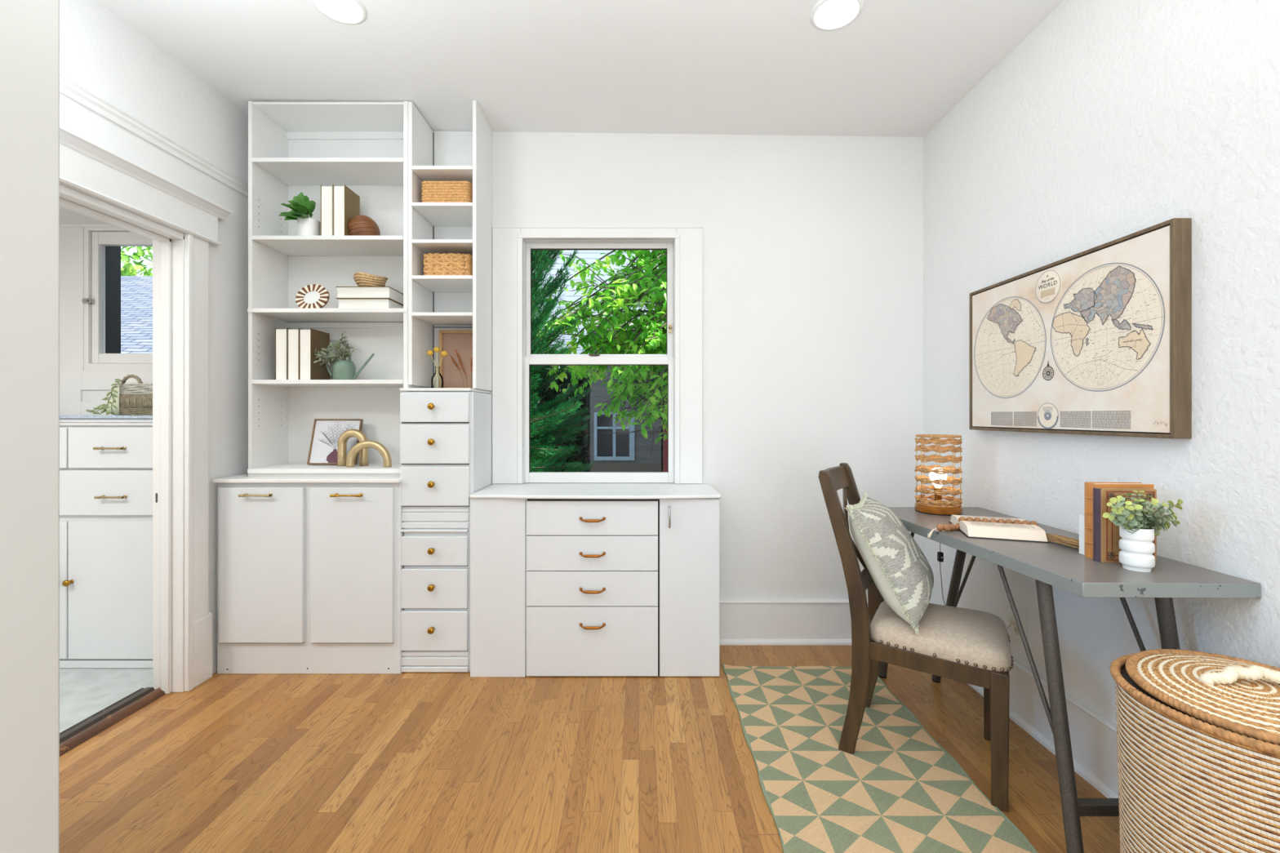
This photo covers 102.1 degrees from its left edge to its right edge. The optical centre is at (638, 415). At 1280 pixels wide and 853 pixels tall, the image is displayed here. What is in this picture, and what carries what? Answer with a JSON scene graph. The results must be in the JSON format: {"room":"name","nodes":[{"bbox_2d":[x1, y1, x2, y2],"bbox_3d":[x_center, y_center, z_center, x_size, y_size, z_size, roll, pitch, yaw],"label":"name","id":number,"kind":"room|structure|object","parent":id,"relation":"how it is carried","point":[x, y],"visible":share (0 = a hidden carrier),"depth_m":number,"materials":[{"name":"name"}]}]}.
{"room":"office","nodes":[
{"label":"office","id":0,"kind":"room"},
{"bbox_2d":[0,0,59,852],"bbox_3d":[-1.500,-0.220,0.508,1.400,2.960,0.416,0,0,0],"label":"wall","id":1,"kind":"structure","parent":0,"point":[29,29],"depth_m":0.68,"materials":[{"name":"white paint"}]},
{"bbox_2d":[59,205,110,224],"bbox_3d":[-2.750,-1.353,1.625,1.300,0.695,2.650,0,0,0],"label":"ceiling","id":2,"kind":"structure","parent":0,"point":[67,216],"depth_m":2.65,"materials":[{"name":"white paint"}]},
{"bbox_2d":[59,0,248,674],"bbox_3d":[-2.038,-0.220,1.542,0.125,2.960,2.484,0,0,0],"label":"wall","id":3,"kind":"structure","parent":0,"point":[100,52],"depth_m":2.33,"materials":[{"name":"white paint"}]},
{"bbox_2d":[59,687,154,743],"bbox_3d":[-2.125,1.188,1.787,0.070,0.024,0.894,0,0,0],"label":"trim","id":4,"kind":"structure","parent":3,"relation":"attached to","point":[96,717],"depth_m":2.04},
{"bbox_2d":[59,687,165,756],"bbox_3d":[-2.062,1.189,1.794,0.056,0.022,0.909,0,0,0],"label":"trim","id":5,"kind":"structure","parent":3,"relation":"attached to","point":[91,731],"depth_m":2.00,"materials":[{"name":"brown wood"}]},
{"bbox_2d":[59,124,231,693],"bbox_3d":[-2.008,0.120,1.800,0.192,2.160,1.260,0,0,0],"label":"door frame","id":6,"kind":"structure","parent":3,"relation":"in","point":[96,181],"depth_m":2.24,"materials":[{"name":"paint"}]},
{"bbox_2d":[59,75,248,197],"bbox_3d":[-1.960,-1.125,1.727,0.029,0.050,2.014,0,0,0],"label":"trim","id":7,"kind":"structure","parent":3,"relation":"attached to","point":[68,88],"depth_m":2.05,"materials":[{"name":"paint"}]},
{"bbox_2d":[193,612,212,688],"bbox_3d":[-1.965,1.051,2.316,0.020,0.298,0.112,0,0,0],"label":"baseboard","id":8,"kind":"structure","parent":3,"relation":"attached to","point":[202,628],"depth_m":2.32,"materials":[{"name":"paint"}]},
{"bbox_2d":[59,130,923,599],"bbox_3d":[-0.850,-0.220,2.819,5.100,2.960,0.170,0,0,0],"label":"wall","id":9,"kind":"structure","parent":0,"point":[812,246],"depth_m":2.73,"materials":[{"name":"white paint"}]},
{"bbox_2d":[59,224,119,370],"bbox_3d":[-2.650,-0.569,2.729,1.100,0.877,0.010,0,0,0],"label":"trim","id":10,"kind":"structure","parent":9,"relation":"attached to","point":[82,226],"depth_m":2.73,"materials":[{"name":"paint"}]},
{"bbox_2d":[59,370,152,415],"bbox_3d":[-2.656,-0.102,2.728,1.071,0.260,0.012,0,0,0],"label":"backsplash","id":11,"kind":"structure","parent":9,"relation":"attached to","point":[72,383],"depth_m":2.72,"materials":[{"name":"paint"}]},
{"bbox_2d":[81,228,152,365],"bbox_3d":[-2.674,-0.625,2.805,0.517,0.727,0.193,0,0,0],"label":"window","id":12,"kind":"structure","parent":9,"relation":"in","point":[102,301],"depth_m":2.75,"materials":[{"name":"paint"}]},
{"bbox_2d":[492,226,702,484],"bbox_3d":[-0.219,-0.296,2.803,1.107,1.392,0.182,0,0,0],"label":"window","id":13,"kind":"structure","parent":9,"relation":"in","point":[513,358],"depth_m":2.72,"materials":[{"name":"paint"}]},
{"bbox_2d":[719,599,867,644],"bbox_3d":[0.938,1.087,2.715,1.135,0.226,0.038,0,0,0],"label":"baseboard","id":14,"kind":"structure","parent":9,"relation":"attached to","point":[741,621],"depth_m":2.71,"materials":[{"name":"paint"}]},
{"bbox_2d":[97,0,1062,137],"bbox_3d":[-0.250,-1.584,0.175,3.900,0.231,5.550,0,0,0],"label":"ceiling","id":15,"kind":"structure","parent":0,"point":[716,67],"depth_m":2.15,"materials":[{"name":"white paint"}]},
{"bbox_2d":[310,0,367,24],"bbox_3d":[-1.100,-1.501,1.895,0.186,0.012,0.186,0,0,0],"label":"recessed light","id":16,"kind":"object","parent":15,"relation":"in","point":[344,11],"visible":1,"depth_m":1.92,"materials":[{"name":"paint"}]},
{"bbox_2d":[315,0,361,21],"bbox_3d":[-1.100,-1.501,1.895,0.150,0.003,0.150,0,0,0],"label":"diffuser","id":17,"kind":"object","parent":16,"relation":"attached to","point":[335,10],"depth_m":1.91,"materials":[{"name":"white"}]},
{"bbox_2d":[809,0,863,30],"bbox_3d":[0.724,-1.478,1.895,0.186,0.012,0.186,0,0,0],"label":"recessed light","id":18,"kind":"object","parent":15,"relation":"in","point":[825,15],"visible":1,"depth_m":1.90,"materials":[{"name":"paint"}]},
{"bbox_2d":[59,644,1119,852],"bbox_3d":[-0.850,1.230,0.150,5.100,0.060,5.500,0,0,0],"label":"floor","id":19,"kind":"structure","parent":0,"point":[404,762],"depth_m":1.77,"materials":[{"name":"brown wood"}]},
{"bbox_2d":[59,418,152,668],"bbox_3d":[-2.702,0.609,2.565,1.196,1.182,0.310,0,0,0],"label":"pantry cabinet","id":20,"kind":"object","parent":19,"relation":"on","point":[106,464],"visible":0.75,"depth_m":2.44,"materials":[{"name":"paint"}]},
{"bbox_2d":[59,415,152,418],"bbox_3d":[-2.701,0.009,2.582,1.197,0.015,0.304,0,0,0],"label":"countertop","id":21,"kind":"structure","parent":20,"relation":"on","point":[60,416],"depth_m":2.43,"materials":[{"name":"white stone"}]},
{"bbox_2d":[105,385,125,415],"bbox_3d":[-2.639,-0.075,2.630,0.098,0.152,0.098,0,0,22],"label":"vase","id":22,"kind":"object","parent":21,"relation":"on","point":[117,403],"visible":0.29,"depth_m":2.59,"materials":[{"name":"white ceramic"}]},
{"bbox_2d":[119,374,152,415],"bbox_3d":[-2.359,-0.098,2.574,0.313,0.200,0.163,0,0,0],"label":"seagrass basket","id":23,"kind":"object","parent":21,"relation":"on","point":[135,398],"visible":0.32,"depth_m":2.50,"materials":[{"name":"beige wicker"}]},
{"bbox_2d":[85,378,121,415],"bbox_3d":[-2.554,-0.086,2.474,0.168,0.175,0.030,0,0,-6],"label":"leaf garland","id":24,"kind":"object","parent":23,"relation":"hanging from","point":[103,408],"visible":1,"depth_m":2.47,"materials":[{"name":"green plant"}]},
{"bbox_2d":[217,482,404,674],"bbox_3d":[-1.529,0.757,2.537,0.850,0.886,0.385,0,0,0],"label":"base cabinet","id":25,"kind":"object","parent":19,"relation":"on","point":[308,575],"visible":0.95,"depth_m":2.38,"materials":[{"name":"paint"}]},
{"bbox_2d":[212,474,402,483],"bbox_3d":[-1.527,0.303,2.551,0.856,0.018,0.366,0,0,0],"label":"countertop","id":26,"kind":"structure","parent":25,"relation":"on","point":[244,478],"depth_m":2.37,"materials":[{"name":"paint"}]},
{"bbox_2d":[247,101,433,476],"bbox_3d":[-1.476,-0.604,2.587,0.784,1.795,0.294,0,0,0],"label":"bookcase","id":27,"kind":"object","parent":26,"relation":"on","point":[370,148],"visible":0.84,"depth_m":2.64,"materials":[{"name":"paint"}]},
{"bbox_2d":[275,328,287,379],"bbox_3d":[-1.738,-0.295,2.588,0.058,0.253,0.156,0,0,0],"label":"book","id":28,"kind":"object","parent":27,"relation":"on","point":[281,335],"visible":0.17,"depth_m":2.52,"materials":[{"name":"white paper"}]},
{"bbox_2d":[287,328,299,379],"bbox_3d":[-1.679,-0.295,2.588,0.056,0.252,0.156,0,0,0],"label":"book","id":29,"kind":"object","parent":27,"relation":"on","point":[293,335],"visible":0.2,"depth_m":2.52,"materials":[{"name":"white paper"}]},
{"bbox_2d":[279,192,320,235],"bbox_3d":[-1.657,-0.969,2.516,0.163,0.221,0.156,0,0,0],"label":"potted plant","id":30,"kind":"object","parent":27,"relation":"on","point":[300,206],"visible":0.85,"depth_m":2.50,"materials":[{"name":"green plant"}]},
{"bbox_2d":[295,284,329,308],"bbox_3d":[-1.606,-0.578,2.566,0.157,0.136,0.082,0,0,0],"label":"decorative plate","id":31,"kind":"object","parent":27,"relation":"on","point":[313,295],"visible":0.92,"depth_m":2.54,"materials":[{"name":"beige ceramic"}]},
{"bbox_2d":[299,328,329,379],"bbox_3d":[-1.621,-0.294,2.588,0.057,0.251,0.156,0,0,0],"label":"book","id":32,"kind":"object","parent":27,"relation":"on","point":[311,340],"visible":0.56,"depth_m":2.52,"materials":[{"name":"brown paper"}]},
{"bbox_2d":[320,185,333,235],"bbox_3d":[-1.510,-0.986,2.570,0.060,0.255,0.139,0,0,0],"label":"book","id":33,"kind":"object","parent":27,"relation":"on","point":[326,193],"visible":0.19,"depth_m":2.51,"materials":[{"name":"white paper"}]},
{"bbox_2d":[306,418,363,464],"bbox_3d":[-1.551,0.136,2.643,0.243,0.232,0.078,0,0,0],"label":"art print","id":34,"kind":"object","parent":27,"relation":"on","point":[326,433],"visible":0.71,"depth_m":2.64,"materials":[{"name":"paper"}]},
{"bbox_2d":[333,184,359,235],"bbox_3d":[-1.451,-0.986,2.570,0.057,0.256,0.139,0,0,0],"label":"book","id":35,"kind":"object","parent":27,"relation":"on","point":[346,203],"visible":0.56,"depth_m":2.51,"materials":[{"name":"white paper"}]},
{"bbox_2d":[324,340,374,379],"bbox_3d":[-1.440,-0.270,2.575,0.247,0.202,0.102,0,0,0],"label":"watering can","id":36,"kind":"object","parent":27,"relation":"on","point":[341,369],"visible":0.75,"depth_m":2.54,"materials":[{"name":"green ceramic"}]},
{"bbox_2d":[313,331,356,368],"bbox_3d":[-1.501,-0.321,2.541,0.235,0.172,0.100,0,0,0],"label":"sage","id":37,"kind":"object","parent":36,"relation":"in","point":[345,351],"visible":0.94,"depth_m":2.54,"materials":[{"name":"green plant"}]},
{"bbox_2d":[337,429,368,466],"bbox_3d":[-1.430,0.162,2.585,0.148,0.184,0.040,0,0,0],"label":"arch","id":38,"kind":"object","parent":27,"relation":"on","point":[359,435],"visible":0.96,"depth_m":2.57,"materials":[{"name":"gold metal"}]},
{"bbox_2d":[347,215,380,235],"bbox_3d":[-1.370,-0.924,2.575,0.145,0.133,0.145,0,0,0],"label":"ball","id":39,"kind":"object","parent":27,"relation":"on","point":[357,224],"visible":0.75,"depth_m":2.52,"materials":[{"name":"brown wood"}]},
{"bbox_2d":[346,440,391,467],"bbox_3d":[-1.322,0.189,2.530,0.218,0.131,0.036,0,0,0],"label":"arch","id":40,"kind":"object","parent":27,"relation":"on","point":[352,454],"visible":1,"depth_m":2.52,"materials":[{"name":"gold metal"}]},
{"bbox_2d":[337,298,403,308],"bbox_3d":[-1.335,-0.537,2.586,0.252,0.054,0.172,0,0,0],"label":"book","id":41,"kind":"object","parent":27,"relation":"on","point":[343,303],"visible":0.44,"depth_m":2.51,"materials":[{"name":"white paper"}]},
{"bbox_2d":[335,286,403,305],"bbox_3d":[-1.336,-0.593,2.585,0.259,0.058,0.174,0,0,0],"label":"book","id":42,"kind":"object","parent":41,"relation":"on","point":[344,292],"visible":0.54,"depth_m":2.51,"materials":[{"name":"white paper"}]},
{"bbox_2d":[353,271,387,286],"bbox_3d":[-1.346,-0.661,2.585,0.153,0.079,0.150,0,0,0],"label":"bowl","id":43,"kind":"object","parent":42,"relation":"on","point":[362,279],"visible":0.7,"depth_m":2.53,"materials":[{"name":"wicker"}]},
{"bbox_2d":[399,387,492,672],"bbox_3d":[-0.946,0.537,2.550,0.340,1.326,0.368,0,0,0],"label":"drawer cabinet","id":44,"kind":"object","parent":19,"relation":"on","point":[446,433],"visible":0.97,"depth_m":2.40,"materials":[{"name":"paint"}]},
{"bbox_2d":[431,366,443,387],"bbox_3d":[-1.000,-0.184,2.565,0.058,0.113,0.058,0,0,0],"label":"bud vase","id":45,"kind":"object","parent":44,"relation":"on","point":[434,374],"visible":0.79,"depth_m":2.56,"materials":[{"name":"clear glass"}]},
{"bbox_2d":[426,346,447,387],"bbox_3d":[-1.000,-0.238,2.565,0.099,0.204,0.031,0,0,-7],"label":"dried flowers","id":46,"kind":"object","parent":45,"relation":"in","point":[429,353],"visible":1,"depth_m":2.56,"materials":[{"name":"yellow plant"}]},
{"bbox_2d":[411,100,492,391],"bbox_3d":[-0.928,-0.813,2.595,0.309,1.372,0.277,0,0,0],"label":"shelving unit","id":47,"kind":"object","parent":44,"relation":"on","point":[460,302],"visible":0.87,"depth_m":2.56,"materials":[{"name":"paint"}]},
{"bbox_2d":[421,180,472,202],"bbox_3d":[-0.938,-1.073,2.580,0.245,0.125,0.162,0,0,0],"label":"wicker basket","id":48,"kind":"object","parent":47,"relation":"on","point":[435,191],"visible":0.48,"depth_m":2.50,"materials":[{"name":"wicker"}]},
{"bbox_2d":[422,253,472,275],"bbox_3d":[-0.935,-0.724,2.580,0.238,0.128,0.159,0,0,0],"label":"wicker basket","id":49,"kind":"object","parent":47,"relation":"on","point":[435,264],"visible":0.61,"depth_m":2.50,"materials":[{"name":"wicker"}]},
{"bbox_2d":[439,329,481,390],"bbox_3d":[-0.912,-0.282,2.662,0.231,0.310,0.029,0,0,0],"label":"picture","id":50,"kind":"object","parent":44,"relation":"on","point":[455,368],"visible":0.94,"depth_m":2.67,"materials":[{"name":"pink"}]},
{"bbox_2d":[470,497,719,676],"bbox_3d":[-0.202,0.791,2.531,1.142,0.818,0.406,0,0,0],"label":"base cabinet","id":51,"kind":"object","parent":19,"relation":"on","point":[559,587],"visible":0.97,"depth_m":2.36,"materials":[{"name":"paint"}]},
{"bbox_2d":[469,484,721,499],"bbox_3d":[-0.199,0.372,2.532,1.149,0.016,0.404,0,0,0],"label":"countertop","id":52,"kind":"structure","parent":51,"relation":"on","point":[622,491],"depth_m":2.48,"materials":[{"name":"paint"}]},
{"bbox_2d":[722,663,1037,852],"bbox_3d":[0.744,1.190,1.653,0.701,0.018,1.611,0,0,0],"label":"runner rug","id":53,"kind":"object","parent":19,"relation":"on","point":[900,791],"visible":0.94,"depth_m":1.71,"materials":[{"name":"fabric"}]},
{"bbox_2d":[818,462,1013,812],"bbox_3d":[0.994,0.701,1.887,0.594,0.997,0.426,0,0,33],"label":"dining chair","id":54,"kind":"object","parent":53,"relation":"on","point":[971,646],"visible":0.87,"depth_m":1.77,"materials":[{"name":"brown wood"}]},
{"bbox_2d":[844,491,933,634],"bbox_3d":[0.940,0.520,1.919,0.262,0.406,0.416,0,0,33],"label":"throw pillow","id":55,"kind":"object","parent":54,"relation":"on","point":[898,567],"visible":1,"depth_m":1.79,"materials":[{"name":"grey fabric"}]},
{"bbox_2d":[870,600,1011,671],"bbox_3d":[1.063,0.749,1.839,0.414,0.086,0.400,0,0,33],"label":"seat cushion","id":56,"kind":"object","parent":54,"relation":"on","point":[958,638],"depth_m":1.72,"materials":[{"name":"fabric"}]},
{"bbox_2d":[878,506,1260,852],"bbox_3d":[1.255,0.803,1.818,0.496,0.792,1.138,0,0,0],"label":"writing desk","id":57,"kind":"object","parent":19,"relation":"on","point":[1062,566],"visible":0.66,"depth_m":1.38,"materials":[{"name":"metal"}]},
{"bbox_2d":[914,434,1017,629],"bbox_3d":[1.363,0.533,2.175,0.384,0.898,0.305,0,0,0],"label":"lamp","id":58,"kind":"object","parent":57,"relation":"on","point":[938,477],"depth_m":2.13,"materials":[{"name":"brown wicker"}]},
{"bbox_2d":[933,487,942,500],"bbox_3d":[1.259,0.341,2.175,0.032,0.072,0.032,0,0,0],"label":"socket","id":59,"kind":"object","parent":58,"relation":"attached to","point":[939,498],"depth_m":2.17,"materials":[{"name":"gold metal"}]},
{"bbox_2d":[937,551,943,562],"bbox_3d":[1.347,0.633,2.309,0.020,0.043,0.021,0,0,0],"label":"switch","id":60,"kind":"object","parent":58,"relation":"attached to","point":[940,554],"depth_m":2.30,"materials":[{"name":"black plastic"}]},
{"bbox_2d":[948,515,1048,542],"bbox_3d":[1.239,0.388,1.801,0.224,0.038,0.260,0,0,19],"label":"open book","id":61,"kind":"object","parent":57,"relation":"on","point":[980,530],"visible":0.88,"depth_m":1.71,"materials":[{"name":"white paper"}]},
{"bbox_2d":[927,516,1038,537],"bbox_3d":[1.189,0.397,1.808,0.348,0.072,0.060,0,0,10],"label":"bead garland","id":62,"kind":"object","parent":61,"relation":"on","point":[946,527],"visible":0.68,"depth_m":1.80,"materials":[{"name":"wood"}]},
{"bbox_2d":[1045,533,1079,549],"bbox_3d":[1.332,0.392,1.640,0.057,0.024,0.230,0,0,0],"label":"bundle","id":63,"kind":"object","parent":57,"relation":"on","point":[1061,540],"visible":0.48,"depth_m":1.60,"materials":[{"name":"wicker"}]},
{"bbox_2d":[1079,515,1084,554],"bbox_3d":[1.348,0.351,1.515,0.104,0.112,0.024,0,0,0],"label":"book","id":64,"kind":"object","parent":57,"relation":"on","point":[1081,517],"visible":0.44,"depth_m":1.51,"materials":[{"name":"white paper"}]},
{"bbox_2d":[1084,482,1154,558],"bbox_3d":[1.362,0.300,1.474,0.167,0.213,0.041,0,0,3],"label":"book","id":65,"kind":"object","parent":57,"relation":"on","point":[1088,486],"visible":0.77,"depth_m":1.47,"materials":[{"name":"orange paper"}]},
{"bbox_2d":[1093,487,1156,563],"bbox_3d":[1.346,0.305,1.437,0.154,0.203,0.029,0,0,3],"label":"book","id":66,"kind":"object","parent":57,"relation":"on","point":[1106,537],"visible":0.56,"depth_m":1.43,"materials":[{"name":"brown leather"}]},
{"bbox_2d":[1118,525,1155,572],"bbox_3d":[1.315,0.351,1.366,0.069,0.112,0.069,0,0,0],"label":"ribbed vase","id":67,"kind":"object","parent":57,"relation":"on","point":[1137,548],"visible":0.95,"depth_m":1.34,"materials":[{"name":"white ceramic"}]},
{"bbox_2d":[1102,490,1182,536],"bbox_3d":[1.323,0.263,1.357,0.239,0.128,0.106,0,0,0],"label":"eucalyptus","id":68,"kind":"object","parent":67,"relation":"in","point":[1130,516],"visible":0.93,"depth_m":1.34,"materials":[{"name":"green plant"}]},
{"bbox_2d":[1109,648,1279,852],"bbox_3d":[1.250,0.858,1.065,0.414,0.681,0.414,0,0,10],"label":"hamper","id":69,"kind":"object","parent":19,"relation":"on","point":[1198,732],"visible":1,"depth_m":1.02,"materials":[{"name":"beige wicker"}]},
{"bbox_2d":[923,0,1279,724],"bbox_3d":[1.580,-0.220,0.117,0.150,2.960,5.434,0,0,0],"label":"wall","id":70,"kind":"structure","parent":0,"point":[1109,120],"depth_m":1.60,"materials":[{"name":"white paint"}]},
{"bbox_2d":[1009,604,1026,646],"bbox_3d":[1.501,0.834,2.048,0.008,0.140,0.090,0,0,0],"label":"wall outlet","id":71,"kind":"object","parent":70,"relation":"attached to","point":[1015,635],"visible":0.42,"depth_m":2.04,"materials":[{"name":"white plastic"}]},
{"bbox_2d":[1013,626,1019,635],"bbox_3d":[1.498,0.854,2.048,0.003,0.033,0.033,0,0,0],"label":"receptacle","id":72,"kind":"object","parent":71,"relation":"attached to","point":[1016,632],"depth_m":2.05,"materials":[{"name":"white plastic"}]},
{"bbox_2d":[968,657,1118,798],"bbox_3d":[1.486,1.087,0.117,0.038,0.226,5.234,0,0,0],"label":"baseboard","id":73,"kind":"structure","parent":70,"relation":"attached to","point":[1093,736],"depth_m":1.75,"materials":[{"name":"paint"}]},
{"bbox_2d":[968,217,1191,438],"bbox_3d":[1.480,-0.236,1.843,0.050,0.601,0.872,0,0,0],"label":"world map","id":74,"kind":"object","parent":70,"relation":"attached to","point":[1097,340],"visible":1,"depth_m":1.66,"materials":[{"name":"beige paper"}]},
{"label":"outside","id":75,"kind":"structure","parent":0,"visible":0},
{"bbox_3d":[0.000,1.625,10.475,28.000,0.150,15.050,0,0,0],"label":"ground","id":76,"kind":"structure","parent":75,"visible":0},
{"bbox_2d":[120,275,152,353],"bbox_3d":[-7.800,-0.493,7.510,8.000,4.086,3.877,0,0,0],"label":"house","id":77,"kind":"structure","parent":76,"relation":"on","point":[136,291],"depth_m":7.46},
{"bbox_2d":[120,246,152,275],"bbox_3d":[-11.352,-1.676,11.878,4.534,6.460,4.701,0,0,5],"label":"tree","id":78,"kind":"object","parent":76,"relation":"on","point":[127,269],"visible":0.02,"depth_m":10.53,"materials":[{"name":"green plant"}]},
{"bbox_2d":[530,249,594,471],"bbox_3d":[-0.869,-0.286,3.881,1.123,3.678,1.448,0,0,-8],"label":"evergreen tree","id":79,"kind":"object","parent":76,"relation":"on","point":[548,424],"visible":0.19,"depth_m":3.85,"materials":[{"name":"green plant"}]},
{"bbox_2d":[533,249,663,368],"bbox_3d":[0.000,-2.275,12.500,10.600,7.650,3.000,0,0,0],"label":"sky","id":80,"kind":"structure","parent":76,"relation":"on","point":[589,255],"depth_m":11.50,"materials":[{"name":"white"}]},
{"bbox_2d":[530,341,667,471],"bbox_3d":[-0.013,0.117,9.055,7.027,3.044,1.090,0,0,0],"label":"hedge","id":81,"kind":"object","parent":76,"relation":"on","point":[582,455],"visible":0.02,"depth_m":8.76,"materials":[{"name":"green plant"}]},
{"bbox_2d":[537,249,667,455],"bbox_3d":[0.167,-0.375,4.953,2.546,3.859,2.066,0,0,0],"label":"leafy tree","id":82,"kind":"object","parent":76,"relation":"on","point":[637,282],"visible":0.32,"depth_m":4.38,"materials":[{"name":"green plant"}]},
{"bbox_2d":[586,320,662,471],"bbox_3d":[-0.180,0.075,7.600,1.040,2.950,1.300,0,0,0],"label":"house","id":83,"kind":"structure","parent":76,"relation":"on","point":[610,452],"depth_m":6.98,"materials":[{"name":"grey wood"}]},
{"bbox_2d":[662,403,667,471],"bbox_3d":[0.415,0.625,6.985,0.170,1.850,0.070,0,0,0],"label":"shutter","id":84,"kind":"object","parent":83,"relation":"attached to","point":[664,442],"visible":0.06,"depth_m":6.96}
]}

